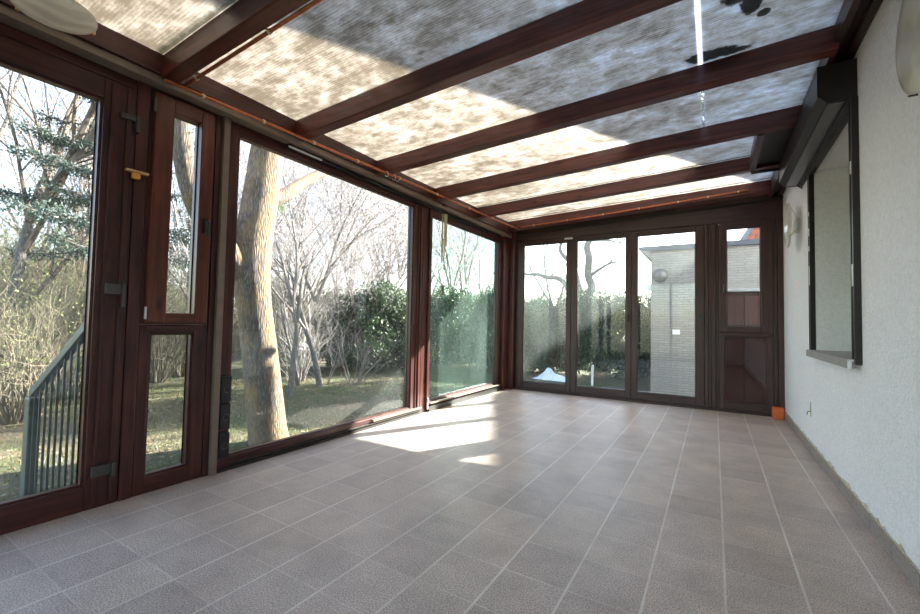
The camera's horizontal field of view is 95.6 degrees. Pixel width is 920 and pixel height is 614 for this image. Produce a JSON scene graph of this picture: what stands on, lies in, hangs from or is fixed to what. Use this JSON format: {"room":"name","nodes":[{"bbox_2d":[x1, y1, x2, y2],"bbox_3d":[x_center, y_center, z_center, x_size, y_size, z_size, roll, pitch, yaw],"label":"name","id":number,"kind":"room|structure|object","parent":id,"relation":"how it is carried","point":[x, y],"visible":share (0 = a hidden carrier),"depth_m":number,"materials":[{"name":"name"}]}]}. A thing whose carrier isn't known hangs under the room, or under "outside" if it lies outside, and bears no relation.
{"room":"sunroom","nodes":[
{"label":"sunroom","id":0,"kind":"room"},
{"bbox_2d":[0,22,137,89],"bbox_3d":[-2.237,-1.272,1.707,0.090,0.054,1.520,0,-3,31],"label":"trim","id":1,"kind":"structure","parent":0,"point":[10,32],"depth_m":2.07,"materials":[{"name":"brown wood"}]},
{"bbox_2d":[117,81,150,500],"bbox_3d":[-1.845,-0.107,2.339,0.096,2.318,0.060,0,-3,31],"label":"window frame","id":2,"kind":"structure","parent":0,"point":[143,90],"depth_m":2.31,"materials":[{"name":"brown wood"}]},
{"bbox_2d":[0,34,140,534],"bbox_3d":[-2.230,-0.113,1.652,0.154,2.262,1.530,0,-3,31],"label":"door","id":3,"kind":"structure","parent":2,"relation":"attached to","point":[117,123],"depth_m":2.19,"materials":[{"name":"brown wood"}]},
{"bbox_2d":[201,115,221,476],"bbox_3d":[-1.627,-0.090,2.698,0.094,2.318,0.036,0,-3,31],"label":"trim","id":4,"kind":"structure","parent":0,"point":[218,132],"depth_m":2.67,"materials":[{"name":"brown wood"}]},
{"bbox_2d":[131,324,206,496],"bbox_3d":[-1.741,0.582,2.495,0.106,0.955,0.368,0,-3,31],"label":"window","id":5,"kind":"structure","parent":4,"relation":"attached to","point":[189,468],"depth_m":2.52,"materials":[{"name":"brown wood"}]},
{"bbox_2d":[139,87,215,323],"bbox_3d":[-1.691,-0.576,2.522,0.171,1.360,0.368,0,-3,31],"label":"window","id":6,"kind":"structure","parent":4,"relation":"attached to","point":[164,107],"depth_m":2.44,"materials":[{"name":"brown wood"}]},
{"bbox_2d":[208,116,230,475],"bbox_3d":[-1.595,-0.088,2.725,0.120,2.318,0.040,0,-3,31],"label":"trim","id":7,"kind":"structure","parent":0,"point":[226,122],"depth_m":2.69,"materials":[{"name":"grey metal"}]},
{"bbox_2d":[217,376,231,458],"bbox_3d":[-1.538,0.717,2.720,0.039,0.530,0.067,0,-3,31],"label":"strip","id":8,"kind":"object","parent":7,"relation":"attached to","point":[225,381],"visible":0.97,"depth_m":2.71,"materials":[{"name":"black plastic"}]},
{"bbox_2d":[217,431,229,458],"bbox_3d":[-1.543,0.900,2.715,0.035,0.165,0.067,0,-3,31],"label":"socket","id":9,"kind":"object","parent":8,"relation":"attached to","point":[223,437],"depth_m":2.70,"materials":[{"name":"black plastic"}]},
{"bbox_2d":[218,403,230,429],"bbox_3d":[-1.539,0.715,2.721,0.035,0.165,0.067,0,-3,31],"label":"socket","id":10,"kind":"object","parent":8,"relation":"attached to","point":[224,409],"depth_m":2.71,"materials":[{"name":"black plastic"}]},
{"bbox_2d":[220,376,231,401],"bbox_3d":[-1.536,0.535,2.728,0.035,0.165,0.067,0,-3,31],"label":"socket","id":11,"kind":"object","parent":8,"relation":"attached to","point":[225,381],"depth_m":2.71,"materials":[{"name":"black plastic"}]},
{"bbox_2d":[217,121,423,472],"bbox_3d":[-1.015,-0.041,3.677,0.120,2.318,2.186,0,-3,31],"label":"window","id":12,"kind":"structure","parent":7,"relation":"attached to","point":[252,454],"depth_m":3.39,"materials":[{"name":"brown wood"}]},
{"bbox_2d":[0,3,510,237],"bbox_3d":[-1.178,-1.239,3.328,0.132,0.043,7.550,0,-3,31],"label":"beam","id":13,"kind":"structure","parent":0,"point":[9,16],"depth_m":2.42,"materials":[{"name":"brown wood"}]},
{"bbox_2d":[286,143,500,237],"bbox_3d":[-0.344,-1.133,4.684,0.042,0.032,3.660,0,-3,31],"label":"track","id":14,"kind":"object","parent":13,"relation":"attached to","point":[291,147],"visible":1,"depth_m":3.93,"materials":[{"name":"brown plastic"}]},
{"bbox_2d":[0,0,514,234],"bbox_3d":[-1.193,-1.352,3.344,0.210,0.181,7.550,0,-3,31],"label":"trim","id":15,"kind":"structure","parent":0,"point":[107,39],"depth_m":2.73,"materials":[{"name":"brown wood"}]},
{"bbox_2d":[10,0,97,34],"bbox_3d":[-1.798,-1.340,1.854,0.290,0.098,0.294,0,-3,31],"label":"ceiling lamp","id":16,"kind":"object","parent":15,"relation":"attached to","point":[68,16],"visible":1,"depth_m":1.85,"materials":[{"name":"white plastic"}]},
{"bbox_2d":[75,0,843,231],"bbox_3d":[0.231,-1.417,2.543,3.595,0.336,7.652,0,-3,31],"label":"ceiling","id":17,"kind":"structure","parent":0,"point":[522,113],"depth_m":2.60,"materials":[{"name":"brown wood"}]},
{"bbox_2d":[183,0,322,86],"bbox_3d":[-0.283,-1.347,1.608,3.051,0.154,0.032,0,-3,31],"label":"copper pipe","id":18,"kind":"object","parent":17,"relation":"attached to","point":[268,31],"visible":1,"depth_m":2.04,"materials":[{"name":"metal"}]},
{"bbox_2d":[164,78,519,229],"bbox_3d":[-0.365,-1.213,4.238,0.089,0.084,4.583,0,-3,34],"label":"copper pipe","id":19,"kind":"object","parent":17,"relation":"attached to","point":[202,95],"visible":1,"depth_m":3.07,"materials":[{"name":"metal"}]},
{"bbox_2d":[441,203,447,295],"bbox_3d":[-0.181,-0.678,4.703,0.071,1.100,0.071,0,-3,31],"label":"wind chime","id":20,"kind":"object","parent":17,"relation":"hanging from","point":[444,217],"visible":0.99,"depth_m":4.69,"materials":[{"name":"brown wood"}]},
{"bbox_2d":[521,189,748,227],"bbox_3d":[2.102,-1.251,5.470,2.781,0.163,0.062,0,-3,31],"label":"beam","id":21,"kind":"structure","parent":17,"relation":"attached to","point":[747,189],"depth_m":5.32,"materials":[{"name":"wood"}]},
{"bbox_2d":[749,128,793,173],"bbox_3d":[2.612,-1.327,3.502,0.255,0.134,0.880,0,-3,31],"label":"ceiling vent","id":22,"kind":"object","parent":17,"relation":"in","point":[768,147],"visible":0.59,"depth_m":3.53,"materials":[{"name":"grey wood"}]},
{"bbox_2d":[0,389,919,613],"bbox_3d":[0.199,1.125,2.420,3.535,0.060,7.630,0,-3,31],"label":"floor","id":23,"kind":"structure","parent":0,"point":[508,501],"depth_m":1.99,"materials":[{"name":"tile"}]},
{"bbox_2d":[500,233,516,389],"bbox_3d":[0.712,0.055,6.434,0.240,2.400,0.318,0,-3,31],"label":"trim","id":24,"kind":"structure","parent":0,"point":[509,245],"depth_m":6.37,"materials":[{"name":"brown wood"}]},
{"bbox_2d":[419,206,501,412],"bbox_3d":[0.082,0.047,5.458,0.140,2.318,1.998,0,-3,31],"label":"window","id":25,"kind":"structure","parent":24,"relation":"attached to","point":[428,404],"depth_m":4.92,"materials":[{"name":"brown wood"}]},
{"bbox_2d":[514,387,771,416],"bbox_3d":[2.257,1.239,5.567,3.295,0.029,0.090,0,-3,31],"label":"trim","id":26,"kind":"structure","parent":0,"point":[518,388],"depth_m":5.39,"materials":[{"name":"brown wood"}]},
{"bbox_2d":[704,224,720,407],"bbox_3d":[3.089,0.101,5.122,0.205,2.242,0.100,0,-3,31],"label":"trim","id":27,"kind":"structure","parent":0,"point":[711,231],"depth_m":5.08,"materials":[{"name":"brown wood"}]},
{"bbox_2d":[719,332,773,413],"bbox_3d":[3.361,0.759,4.906,0.530,0.923,0.090,0,-3,31],"label":"panel","id":28,"kind":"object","parent":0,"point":[746,359],"depth_m":4.91,"materials":[{"name":"brown wood"}]},
{"bbox_2d":[719,218,775,332],"bbox_3d":[3.378,-0.363,4.924,0.547,1.317,0.136,0,-3,31],"label":"window","id":29,"kind":"structure","parent":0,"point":[765,226],"depth_m":4.86,"materials":[{"name":"brown wood"}]},
{"bbox_2d":[783,0,919,569],"bbox_3d":[2.010,-1.953,1.585,0.445,7.100,7.870,0,-3,31],"label":"wall","id":30,"kind":"structure","parent":0,"point":[864,420],"depth_m":1.99,"materials":[{"name":"white paint"}]},
{"bbox_2d":[515,193,782,234],"bbox_3d":[2.236,-1.266,5.718,3.475,0.294,0.065,0,-3,31],"label":"trim","id":31,"kind":"structure","parent":30,"relation":"attached to","point":[776,194],"depth_m":5.54,"materials":[{"name":"brown wood"}]},
{"bbox_2d":[515,196,782,241],"bbox_3d":[2.303,-1.131,5.655,3.295,0.226,0.090,0,-3,31],"label":"trim","id":32,"kind":"structure","parent":30,"relation":"attached to","point":[768,209],"depth_m":5.28,"materials":[{"name":"brown wood"}]},
{"bbox_2d":[515,237,571,392],"bbox_3d":[1.242,0.107,6.247,0.856,2.242,0.060,0,-3,31],"label":"door","id":33,"kind":"structure","parent":32,"relation":"attached to","point":[520,271],"depth_m":6.34,"materials":[{"name":"brown wood"}]},
{"bbox_2d":[564,232,631,398],"bbox_3d":[1.900,0.104,5.816,0.912,2.242,0.112,0,-3,31],"label":"door","id":34,"kind":"structure","parent":32,"relation":"attached to","point":[574,388],"depth_m":5.78,"materials":[{"name":"brown wood"}]},
{"bbox_2d":[631,225,704,406],"bbox_3d":[2.659,0.102,5.369,0.846,2.242,0.085,0,-3,31],"label":"door","id":35,"kind":"structure","parent":32,"relation":"attached to","point":[699,399],"depth_m":5.23,"materials":[{"name":"brown wood"}]},
{"bbox_2d":[773,217,784,410],"bbox_3d":[3.643,0.099,4.770,0.093,2.242,0.105,0,-3,31],"label":"trim","id":36,"kind":"structure","parent":30,"relation":"attached to","point":[778,249],"depth_m":4.73,"materials":[{"name":"brown wood"}]},
{"bbox_2d":[784,203,799,247],"bbox_3d":[3.098,-0.762,3.893,0.104,0.415,0.410,0,-3,31],"label":"wall lamp","id":37,"kind":"object","parent":30,"relation":"attached to","point":[788,216],"visible":1,"depth_m":3.83,"materials":[{"name":"white glass"}]},
{"bbox_2d":[778,58,857,188],"bbox_3d":[2.545,-1.210,3.051,0.171,0.247,1.690,0,-3,31],"label":"box","id":38,"kind":"object","parent":30,"relation":"attached to","point":[833,85],"visible":0.98,"depth_m":2.60,"materials":[{"name":"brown metal"}]},
{"bbox_2d":[769,0,882,197],"bbox_3d":[1.683,-1.509,1.598,0.130,0.200,7.550,0,-3,31],"label":"trim","id":39,"kind":"structure","parent":30,"relation":"attached to","point":[855,17],"depth_m":2.14,"materials":[{"name":"brown wood"}]},
{"bbox_2d":[806,96,862,368],"bbox_3d":[2.657,-0.382,2.683,0.511,1.492,1.269,0,-3,31],"label":"window","id":40,"kind":"structure","parent":30,"relation":"in","point":[833,179],"depth_m":3.19,"materials":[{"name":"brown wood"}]},
{"bbox_2d":[784,411,919,594],"bbox_3d":[1.673,1.037,1.454,0.012,0.102,7.508,0,-3,31],"label":"baseboard","id":41,"kind":"structure","parent":30,"relation":"attached to","point":[895,551],"depth_m":2.13,"materials":[{"name":"tile"}]},
{"bbox_2d":[896,0,919,96],"bbox_3d":[1.567,-0.964,1.376,0.099,0.470,0.474,0,-3,31],"label":"wall lamp","id":42,"kind":"object","parent":30,"relation":"attached to","point":[908,29],"visible":1,"depth_m":1.45,"materials":[{"name":"white plastic"}]},
{"label":"outside","id":43,"kind":"structure","parent":0,"visible":0},
{"bbox_2d":[0,327,650,501],"bbox_3d":[1.467,1.748,17.774,76.000,0.995,60.000,0,-3,31],"label":"lawn","id":44,"kind":"structure","parent":43,"point":[450,372],"depth_m":7.52,"materials":[{"name":"plant"}]},
{"bbox_2d":[0,248,84,424],"bbox_3d":[-6.013,0.367,5.432,2.902,2.490,3.261,2,-3,-31],"label":"bare shrub","id":45,"kind":"object","parent":44,"relation":"on","point":[6,416],"visible":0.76,"depth_m":5.67,"materials":[{"name":"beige plant"}]},
{"bbox_2d":[0,231,85,406],"bbox_3d":[-6.609,0.212,6.223,3.668,2.801,3.264,2,-2,-16],"label":"bare shrub","id":46,"kind":"object","parent":44,"relation":"on","point":[4,286],"visible":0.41,"depth_m":6.27,"materials":[{"name":"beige plant"}]},
{"bbox_2d":[0,214,85,346],"bbox_3d":[-8.810,-0.172,6.737,4.352,3.735,4.891,0,-2,18],"label":"bare shrub","id":47,"kind":"object","parent":44,"relation":"on","point":[4,232],"visible":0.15,"depth_m":7.71,"materials":[{"name":"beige plant"}]},
{"bbox_2d":[0,178,85,281],"bbox_3d":[-12.998,-1.180,10.892,7.744,5.914,6.891,1,-2,3],"label":"bare shrub","id":48,"kind":"object","parent":44,"relation":"on","point":[2,219],"visible":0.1,"depth_m":10.70,"materials":[{"name":"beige plant"}]},
{"bbox_2d":[0,229,87,398],"bbox_3d":[-7.616,0.125,7.107,3.627,3.113,4.076,2,-3,-31],"label":"bare shrub","id":49,"kind":"object","parent":44,"relation":"on","point":[32,323],"visible":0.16,"depth_m":7.45,"materials":[{"name":"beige plant"}]},
{"bbox_2d":[0,68,92,226],"bbox_3d":[-9.421,-4.193,7.444,7.316,11.853,7.263,2,-2,-11],"label":"bare tree","id":50,"kind":"object","parent":44,"relation":"on","point":[3,125],"visible":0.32,"depth_m":8.16,"materials":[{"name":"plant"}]},
{"bbox_2d":[19,323,84,496],"bbox_3d":[-2.524,0.785,2.619,1.200,1.568,0.090,0,-3,31],"label":"stair railing","id":51,"kind":"object","parent":44,"relation":"on","point":[33,403],"visible":0.56,"depth_m":2.68,"materials":[{"name":"grey metal"}]},
{"bbox_2d":[0,205,159,369],"bbox_3d":[-9.380,-0.460,8.545,5.706,4.358,5.078,0,-3,34],"label":"bare shrub","id":52,"kind":"object","parent":44,"relation":"on","point":[1,205],"visible":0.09,"depth_m":8.92,"materials":[{"name":"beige plant"}]},
{"bbox_2d":[0,69,172,407],"bbox_3d":[-5.946,-4.177,7.613,8.804,11.836,7.236,1,-2,8],"label":"bare tree","id":53,"kind":"object","parent":44,"relation":"on","point":[27,237],"visible":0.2,"depth_m":6.86,"materials":[{"name":"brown plant"}]},
{"bbox_2d":[0,175,175,288],"bbox_3d":[-12.442,-1.198,11.705,6.891,5.914,7.744,1,-2,-6],"label":"bare shrub","id":54,"kind":"object","parent":44,"relation":"on","point":[53,175],"visible":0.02,"depth_m":11.73,"materials":[{"name":"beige plant"}]},
{"bbox_2d":[0,180,176,321],"bbox_3d":[-10.022,-0.512,10.774,5.441,4.669,6.114,1,-2,0],"label":"bare shrub","id":55,"kind":"object","parent":44,"relation":"on","point":[36,180],"visible":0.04,"depth_m":9.78,"materials":[{"name":"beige plant"}]},
{"bbox_2d":[0,72,182,257],"bbox_3d":[-15.263,-3.974,14.717,10.190,11.682,9.345,2,-2,-27],"label":"bare tree","id":56,"kind":"object","parent":44,"relation":"on","point":[9,154],"visible":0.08,"depth_m":13.87,"materials":[{"name":"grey plant"}]},
{"bbox_2d":[0,258,185,399],"bbox_3d":[-6.946,0.314,7.892,3.264,2.801,3.668,2,-2,-25],"label":"bare shrub","id":57,"kind":"object","parent":44,"relation":"on","point":[81,319],"visible":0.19,"depth_m":7.30,"materials":[{"name":"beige plant"}]},
{"bbox_2d":[0,207,189,384],"bbox_3d":[-8.073,-0.276,9.235,5.298,4.047,4.715,3,-3,-40],"label":"bare shrub","id":58,"kind":"object","parent":44,"relation":"on","point":[74,262],"visible":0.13,"depth_m":8.85,"materials":[{"name":"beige plant"}]},
{"bbox_2d":[1,213,188,352],"bbox_3d":[-8.694,-0.445,9.802,5.706,4.358,5.078,1,-2,-9],"label":"bare shrub","id":59,"kind":"object","parent":44,"relation":"on","point":[66,213],"visible":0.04,"depth_m":9.27,"materials":[{"name":"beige plant"}]},
{"bbox_2d":[0,95,190,267],"bbox_3d":[-6.055,-1.695,7.252,3.150,6.902,3.120,0,-3,31],"label":"spruce tree","id":60,"kind":"object","parent":44,"relation":"on","point":[55,215],"visible":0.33,"depth_m":6.48,"materials":[{"name":"green plant"}]},
{"bbox_2d":[0,67,192,315],"bbox_3d":[-9.679,-2.881,10.153,7.476,9.346,8.152,-1,-3,38],"label":"bare tree","id":61,"kind":"object","parent":44,"relation":"on","point":[7,77],"visible":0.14,"depth_m":9.58,"materials":[{"name":"grey plant"}]},
{"bbox_2d":[0,69,194,279],"bbox_3d":[-9.684,-4.583,12.386,9.685,13.019,7.959,1,-2,0],"label":"bare tree","id":62,"kind":"object","parent":44,"relation":"on","point":[1,69],"visible":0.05,"depth_m":11.37,"materials":[{"name":"grey plant"}]},
{"bbox_2d":[3,87,243,255],"bbox_3d":[-12.522,-5.189,15.852,8.779,14.224,8.715,0,-2,18],"label":"bare tree","id":63,"kind":"object","parent":44,"relation":"on","point":[52,87],"visible":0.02,"depth_m":14.93,"materials":[{"name":"grey plant"}]},
{"bbox_2d":[1,69,249,358],"bbox_3d":[-9.845,-4.626,13.302,9.685,13.019,7.959,3,-3,-38],"label":"bare tree","id":64,"kind":"object","parent":44,"relation":"on","point":[177,249],"visible":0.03,"depth_m":13.94,"materials":[{"name":"grey plant"}]},
{"bbox_2d":[21,249,236,382],"bbox_3d":[-7.157,0.067,9.256,3.990,3.424,4.483,1,-2,6],"label":"bare shrub","id":65,"kind":"object","parent":44,"relation":"on","point":[164,374],"visible":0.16,"depth_m":9.56,"materials":[{"name":"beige plant"}]},
{"bbox_2d":[3,112,357,324],"bbox_3d":[-5.457,-1.858,9.738,5.981,7.476,6.522,1,-2,1],"label":"bare tree","id":66,"kind":"object","parent":44,"relation":"on","point":[185,253],"visible":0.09,"depth_m":9.32,"materials":[{"name":"grey plant"}]},
{"bbox_2d":[151,270,280,376],"bbox_3d":[-6.703,0.256,10.313,4.076,3.113,3.627,0,-2,22],"label":"bare shrub","id":67,"kind":"object","parent":44,"relation":"on","point":[177,373],"visible":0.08,"depth_m":10.33,"materials":[{"name":"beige plant"}]},
{"bbox_2d":[0,366,467,499],"bbox_3d":[-4.314,1.676,7.228,9.074,0.149,9.060,0,-3,31],"label":"fallen leaves","id":68,"kind":"object","parent":44,"relation":"on","point":[68,477],"visible":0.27,"depth_m":6.84,"materials":[{"name":"plant"}]},
{"bbox_2d":[166,243,316,361],"bbox_3d":[-6.454,-0.102,12.088,4.715,4.047,5.298,-1,-3,37],"label":"bare shrub","id":69,"kind":"object","parent":44,"relation":"on","point":[234,308],"visible":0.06,"depth_m":11.81,"materials":[{"name":"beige plant"}]},
{"bbox_2d":[173,118,326,446],"bbox_3d":[-2.397,-1.928,5.253,4.327,7.642,3.451,0,-2,27],"label":"tree","id":70,"kind":"object","parent":44,"relation":"on","point":[262,195],"visible":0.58,"depth_m":4.79,"materials":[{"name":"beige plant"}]},
{"bbox_2d":[168,166,376,385],"bbox_3d":[-3.965,-0.696,9.589,4.112,5.140,4.484,1,-2,-4],"label":"bare tree","id":71,"kind":"object","parent":44,"relation":"on","point":[288,344],"visible":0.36,"depth_m":9.65,"materials":[{"name":"grey plant"}]},
{"bbox_2d":[167,145,407,386],"bbox_3d":[-3.378,-1.839,9.216,5.981,7.476,6.522,2,-2,-29],"label":"bare tree","id":72,"kind":"object","parent":44,"relation":"on","point":[303,323],"visible":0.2,"depth_m":9.37,"materials":[{"name":"grey plant"}]},
{"bbox_2d":[183,125,398,396],"bbox_3d":[-3.360,-1.876,8.309,4.503,7.349,4.536,0,-2,16],"label":"bare tree","id":73,"kind":"object","parent":44,"relation":"on","point":[290,391],"visible":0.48,"depth_m":8.30,"materials":[{"name":"grey plant"}]},
{"bbox_2d":[233,258,371,381],"bbox_3d":[-4.075,0.191,10.265,3.524,3.407,3.731,2,-2,-24],"label":"bare shrub","id":74,"kind":"object","parent":44,"relation":"on","point":[305,370],"visible":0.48,"depth_m":10.25,"materials":[{"name":"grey plant"}]},
{"bbox_2d":[175,144,434,350],"bbox_3d":[-6.409,-4.349,18.892,11.413,13.084,10.467,2,-2,-14],"label":"bare tree","id":75,"kind":"object","parent":44,"relation":"on","point":[249,144],"visible":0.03,"depth_m":17.72,"materials":[{"name":"grey plant"}]},
{"bbox_2d":[239,147,375,357],"bbox_3d":[-6.716,-3.598,16.363,6.900,11.261,6.950,-1,-3,41],"label":"bare tree","id":76,"kind":"object","parent":44,"relation":"on","point":[240,147],"visible":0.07,"depth_m":16.37,"materials":[{"name":"grey plant"}]},
{"bbox_2d":[279,311,366,384],"bbox_3d":[-3.609,0.963,9.892,2.512,1.874,1.791,1,-2,13],"label":"bare shrub","id":77,"kind":"object","parent":44,"relation":"on","point":[318,353],"visible":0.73,"depth_m":9.96,"materials":[{"name":"brown plant"}]},
{"bbox_2d":[301,285,365,368],"bbox_3d":[-3.871,0.658,13.364,2.612,2.860,2.460,2,-2,-24],"label":"bush","id":78,"kind":"object","parent":44,"relation":"on","point":[330,341],"visible":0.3,"depth_m":12.90,"materials":[{"name":"green plant"}]},
{"bbox_2d":[238,143,448,367],"bbox_3d":[-4.374,-2.608,13.953,8.152,9.346,7.476,1,-2,-10],"label":"bare tree","id":79,"kind":"object","parent":44,"relation":"on","point":[326,187],"visible":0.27,"depth_m":13.83,"materials":[{"name":"grey plant"}]},
{"bbox_2d":[272,193,441,369],"bbox_3d":[-2.917,-0.944,12.454,5.054,5.794,4.635,2,-2,-23],"label":"bare tree","id":80,"kind":"object","parent":44,"relation":"on","point":[391,231],"visible":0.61,"depth_m":12.08,"materials":[{"name":"grey plant"}]},
{"bbox_2d":[248,143,473,293],"bbox_3d":[-3.736,-4.662,15.397,8.352,13.632,8.413,2,-2,-22],"label":"bare tree","id":81,"kind":"object","parent":44,"relation":"on","point":[365,213],"visible":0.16,"depth_m":14.70,"materials":[{"name":"grey plant"}]},
{"bbox_2d":[332,277,405,373],"bbox_3d":[-2.719,0.542,12.937,2.750,3.010,2.590,-1,-3,44],"label":"bush","id":82,"kind":"object","parent":44,"relation":"on","point":[383,297],"visible":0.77,"depth_m":12.36,"materials":[{"name":"green plant"}]},
{"bbox_2d":[281,170,456,286],"bbox_3d":[-3.067,-5.112,19.322,9.145,14.817,9.078,0,-2,31],"label":"bare tree","id":83,"kind":"object","parent":44,"relation":"on","point":[398,260],"visible":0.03,"depth_m":19.25,"materials":[{"name":"grey plant"}]},
{"bbox_2d":[313,305,434,385],"bbox_3d":[-2.055,0.856,9.790,2.791,2.082,1.990,0,-3,31],"label":"bare shrub","id":84,"kind":"object","parent":44,"relation":"on","point":[366,353],"visible":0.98,"depth_m":9.80,"materials":[{"name":"brown plant"}]},
{"bbox_2d":[301,167,460,284],"bbox_3d":[-3.340,-3.729,18.181,7.263,11.854,7.316,0,-2,16],"label":"bare tree","id":85,"kind":"object","parent":44,"relation":"on","point":[377,255],"visible":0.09,"depth_m":17.93,"materials":[{"name":"grey plant"}]},
{"bbox_2d":[285,164,483,292],"bbox_3d":[-3.544,-3.635,18.277,10.190,11.682,9.345,0,-2,24],"label":"bare tree","id":86,"kind":"object","parent":44,"relation":"on","point":[387,204],"visible":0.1,"depth_m":17.36,"materials":[{"name":"grey plant"}]},
{"bbox_2d":[378,288,437,367],"bbox_3d":[-1.788,0.710,13.458,2.072,2.770,2.200,1,-2,8],"label":"bush","id":87,"kind":"object","parent":44,"relation":"on","point":[402,326],"visible":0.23,"depth_m":13.06,"materials":[{"name":"green plant"}]},
{"bbox_2d":[366,199,493,291],"bbox_3d":[-0.614,-3.093,17.668,6.536,10.668,6.584,3,-3,-34],"label":"bare tree","id":88,"kind":"object","parent":44,"relation":"on","point":[439,222],"visible":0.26,"depth_m":17.57,"materials":[{"name":"grey plant"}]},
{"bbox_2d":[376,205,491,298],"bbox_3d":[-1.985,-3.186,25.660,8.972,11.215,9.782,3,-3,-41],"label":"bare tree","id":89,"kind":"object","parent":44,"relation":"on","point":[432,278],"visible":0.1,"depth_m":25.11,"materials":[{"name":"grey plant"}]},
{"bbox_2d":[430,282,476,366],"bbox_3d":[-0.543,0.650,14.866,2.750,3.071,2.590,1,-2,4],"label":"bush","id":90,"kind":"object","parent":44,"relation":"on","point":[446,314],"visible":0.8,"depth_m":14.32,"materials":[{"name":"green plant"}]},
{"bbox_2d":[401,215,528,296],"bbox_3d":[0.571,-5.295,25.354,9.510,15.410,9.441,3,-3,-45],"label":"bare tree","id":91,"kind":"object","parent":44,"relation":"on","point":[449,240],"visible":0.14,"depth_m":24.43,"materials":[{"name":"grey plant"}]},
{"bbox_2d":[462,283,493,371],"bbox_3d":[1.006,0.667,13.876,1.859,3.071,2.096,1,-2,-7],"label":"bush","id":92,"kind":"object","parent":44,"relation":"on","point":[484,304],"visible":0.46,"depth_m":13.48,"materials":[{"name":"green plant"}]},
{"bbox_2d":[447,298,529,373],"bbox_3d":[1.159,0.900,12.954,2.720,2.333,2.720,0,-3,31],"label":"bare shrub","id":93,"kind":"object","parent":44,"relation":"on","point":[489,342],"visible":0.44,"depth_m":12.52,"materials":[{"name":"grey plant"}]},
{"bbox_2d":[431,228,565,297],"bbox_3d":[1.568,-2.268,23.026,8.152,9.346,7.476,1,-2,11],"label":"bare tree","id":94,"kind":"object","parent":44,"relation":"on","point":[486,241],"visible":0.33,"depth_m":22.45,"materials":[{"name":"grey plant"}]},
{"bbox_2d":[524,291,551,371],"bbox_3d":[2.032,0.847,13.550,1.911,2.800,1.695,2,-3,-31],"label":"bush","id":95,"kind":"object","parent":44,"relation":"on","point":[527,297],"visible":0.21,"depth_m":13.18,"materials":[{"name":"green plant"}]},
{"bbox_2d":[524,292,565,373],"bbox_3d":[2.704,0.868,13.008,1.640,2.710,1.849,3,-3,-43],"label":"bush","id":96,"kind":"object","parent":44,"relation":"on","point":[543,312],"visible":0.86,"depth_m":12.68,"materials":[{"name":"green plant"}]},
{"bbox_2d":[533,367,564,381],"bbox_3d":[2.531,1.830,11.296,1.149,0.372,0.726,0,-3,31],"label":"tarp","id":97,"kind":"object","parent":44,"relation":"on","point":[548,374],"visible":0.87,"depth_m":11.19,"materials":[{"name":"white plastic"}]},
{"bbox_2d":[539,288,593,375],"bbox_3d":[3.470,0.748,12.893,1.749,2.890,1.972,-1,-3,40],"label":"bush","id":98,"kind":"object","parent":44,"relation":"on","point":[560,364],"visible":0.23,"depth_m":12.51,"materials":[{"name":"green plant"}]},
{"bbox_2d":[525,242,618,305],"bbox_3d":[3.446,-0.812,16.053,5.158,6.134,4.298,2,-2,-24],"label":"bare tree","id":99,"kind":"object","parent":44,"relation":"on","point":[544,250],"visible":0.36,"depth_m":16.02,"materials":[{"name":"grey plant"}]},
{"bbox_2d":[525,238,625,369],"bbox_3d":[3.689,-0.595,14.334,4.775,5.611,2.202,-1,-3,38],"label":"tree","id":100,"kind":"object","parent":44,"relation":"on","point":[588,273],"visible":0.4,"depth_m":14.00,"materials":[{"name":"grey plant"}]},
{"bbox_2d":[564,286,624,379],"bbox_3d":[3.968,0.754,12.139,1.890,2.770,1.676,0,-3,34],"label":"bush","id":101,"kind":"object","parent":44,"relation":"on","point":[596,311],"visible":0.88,"depth_m":11.76,"materials":[{"name":"green plant"}]},
{"bbox_2d":[603,289,650,378],"bbox_3d":[4.888,0.802,11.957,1.640,2.710,1.849,0,-2,28],"label":"bush","id":102,"kind":"object","parent":44,"relation":"on","point":[642,317],"visible":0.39,"depth_m":11.68,"materials":[{"name":"green plant"}]},
{"bbox_2d":[638,291,650,380],"bbox_3d":[5.807,0.809,12.073,1.952,2.860,1.731,0,-2,28],"label":"bush","id":103,"kind":"object","parent":44,"relation":"on","point":[645,299],"visible":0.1,"depth_m":11.84,"materials":[{"name":"green plant"}]},
{"bbox_2d":[639,239,759,395],"bbox_3d":[7.278,0.380,9.088,5.830,3.305,3.292,0,-3,31],"label":"outbuilding","id":104,"kind":"structure","parent":44,"relation":"on","point":[672,287],"depth_m":8.88,"materials":[{"name":"brick"}]},
{"bbox_2d":[653,269,667,281],"bbox_3d":[4.343,-0.687,9.053,0.298,0.298,0.090,0,-3,31],"label":"globe lamp","id":105,"kind":"object","parent":104,"relation":"attached to","point":[659,275],"depth_m":9.03,"materials":[{"name":"white glass"}]},
{"bbox_2d":[740,228,758,239],"bbox_3d":[14.261,-2.563,12.445,10.380,9.610,8.750,0,-3,31],"label":"house","id":106,"kind":"structure","parent":44,"relation":"on","point":[752,233],"depth_m":11.21,"materials":[{"name":"orange tile"}]},
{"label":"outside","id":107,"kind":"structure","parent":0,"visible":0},
{"bbox_2d":[602,387,694,396],"bbox_3d":[5.979,1.819,5.766,8.600,0.130,3.670,0,-3,31],"label":"patio","id":108,"kind":"structure","parent":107,"point":[602,387],"depth_m":8.97,"materials":[{"name":"concrete"}]},
{"bbox_2d":[721,288,764,332],"bbox_3d":[4.012,0.738,5.917,0.630,1.965,0.530,0,-3,31],"label":"tall cabinet","id":109,"kind":"object","parent":108,"relation":"on","point":[743,304],"visible":0.15,"depth_m":5.74,"materials":[{"name":"brown wood"}]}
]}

